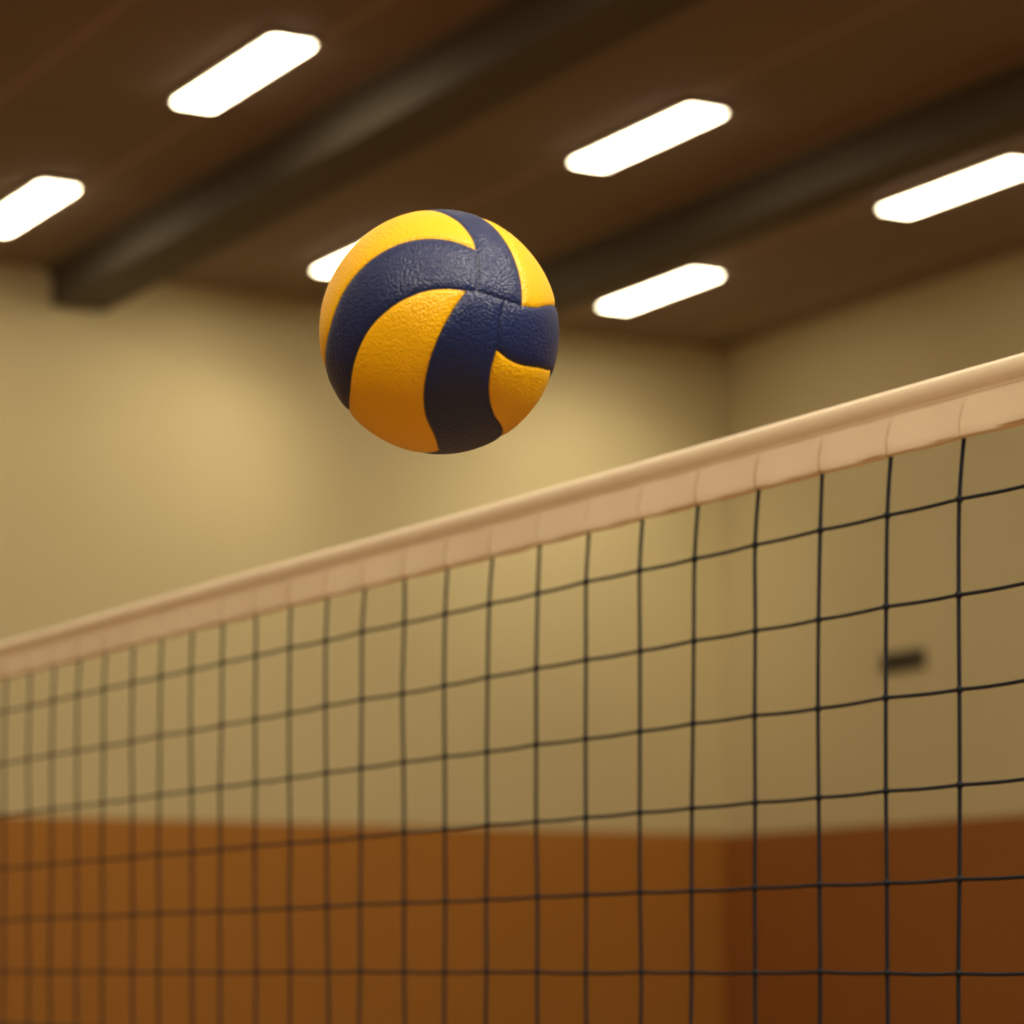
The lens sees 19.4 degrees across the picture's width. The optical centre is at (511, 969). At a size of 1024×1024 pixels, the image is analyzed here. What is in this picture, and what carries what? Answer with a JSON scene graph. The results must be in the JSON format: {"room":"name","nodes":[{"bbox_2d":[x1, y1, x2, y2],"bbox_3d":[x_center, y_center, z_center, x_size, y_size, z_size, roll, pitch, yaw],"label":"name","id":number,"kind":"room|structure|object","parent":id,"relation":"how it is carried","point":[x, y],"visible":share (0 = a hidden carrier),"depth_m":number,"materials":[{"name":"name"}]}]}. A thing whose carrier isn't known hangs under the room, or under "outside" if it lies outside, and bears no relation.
{"room":"indoor volleyball court","nodes":[
{"label":"indoor volleyball court","id":0,"kind":"room"},
{"bbox_2d":[0,263,723,1023],"bbox_3d":[-6.894,-1.683,20.290,20.110,6.967,0.200,0,0,-29],"label":"wall","id":1,"kind":"structure","parent":0,"point":[168,439],"depth_m":23.24,"materials":[{"name":"beige paint"}]},
{"bbox_2d":[319,209,558,454],"bbox_3d":[-0.063,-0.553,2.603,0.208,0.208,0.208,0,0,-28],"label":"volleyball","id":2,"kind":"object","parent":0,"point":[439,328],"visible":1,"depth_m":2.53,"materials":[{"name":"leather"}]},
{"bbox_2d":[0,0,1023,349],"bbox_3d":[0.208,-5.267,7.546,20.110,0.200,29.380,0,0,-29],"label":"ceiling","id":3,"kind":"structure","parent":0,"point":[86,86],"depth_m":18.42,"materials":[{"name":"brown paint"}]},
{"bbox_2d":[0,177,82,233],"bbox_3d":[-3.288,-5.144,20.239,0.300,0.045,1.400,0,0,-29],"label":"ceiling light","id":4,"kind":"object","parent":3,"relation":"attached to","point":[42,194],"depth_m":20.00,"materials":[{"name":"white plastic"}]},
{"bbox_2d":[168,30,319,109],"bbox_3d":[-1.550,-5.144,17.201,0.300,0.045,1.460,0,0,-29],"label":"ceiling light","id":5,"kind":"object","parent":3,"relation":"attached to","point":[273,50],"depth_m":17.08,"materials":[{"name":"white plastic"}]},
{"bbox_2d":[309,246,352,274],"bbox_3d":[-1.017,-5.144,21.505,0.300,0.045,1.400,0,0,-29],"label":"ceiling light","id":6,"kind":"object","parent":3,"relation":"attached to","point":[329,265],"depth_m":21.84,"materials":[{"name":"white plastic"}]},
{"bbox_2d":[46,0,702,311],"bbox_3d":[3.838,-5.032,9.568,0.500,0.270,28.980,0,0,-29],"label":"ceiling beam","id":7,"kind":"structure","parent":3,"relation":"attached to","point":[514,48],"depth_m":17.87,"materials":[{"name":"brown wood"}]},
{"bbox_2d":[565,100,730,168],"bbox_3d":[0.826,-5.144,18.525,0.300,0.045,1.460,0,0,-29],"label":"ceiling light","id":8,"kind":"object","parent":3,"relation":"attached to","point":[689,115],"depth_m":18.41,"materials":[{"name":"white plastic"}]},
{"bbox_2d":[595,266,726,310],"bbox_3d":[1.114,-5.144,22.693,0.300,0.045,1.400,0,0,-29],"label":"ceiling light","id":9,"kind":"object","parent":3,"relation":"attached to","point":[692,276],"depth_m":22.58,"materials":[{"name":"white plastic"}]},
{"bbox_2d":[538,61,1023,312],"bbox_3d":[6.476,-5.032,11.038,0.380,0.270,28.980,0,0,-29],"label":"ceiling beam","id":10,"kind":"structure","parent":3,"relation":"attached to","point":[986,112],"depth_m":19.13,"materials":[{"name":"brown wood"}]},
{"bbox_2d":[874,154,1023,214],"bbox_3d":[2.932,-5.144,19.699,0.300,0.045,1.460,0,0,-29],"label":"ceiling light","id":11,"kind":"object","parent":3,"relation":"attached to","point":[1007,167],"depth_m":19.64,"materials":[{"name":"white plastic"}]},
{"bbox_2d":[724,251,1023,1023],"bbox_3d":[8.904,-1.683,12.392,0.200,6.967,28.980,0,0,-29],"label":"wall","id":12,"kind":"structure","parent":0,"point":[972,317],"depth_m":23.18,"materials":[{"name":"beige paint"}]},
{"bbox_2d":[881,648,924,673],"bbox_3d":[2.971,-2.350,22.812,0.020,0.150,0.540,0,0,-29],"label":"air vent","id":13,"kind":"object","parent":12,"relation":"in","point":[911,659],"visible":0.97,"depth_m":22.78,"materials":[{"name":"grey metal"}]},
{"bbox_3d":[0.208,1.900,7.546,20.110,0.200,29.380,0,0,-29],"label":"floor","id":14,"kind":"structure","parent":0,"visible":0},
{"bbox_2d":[0,353,1023,1023],"bbox_3d":[0.277,0.535,3.560,0.280,2.530,11.030,0,0,-29],"label":"net","id":15,"kind":"object","parent":14,"relation":"on","point":[985,398],"visible":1,"depth_m":4.00,"materials":[{"name":"black"}]}
]}

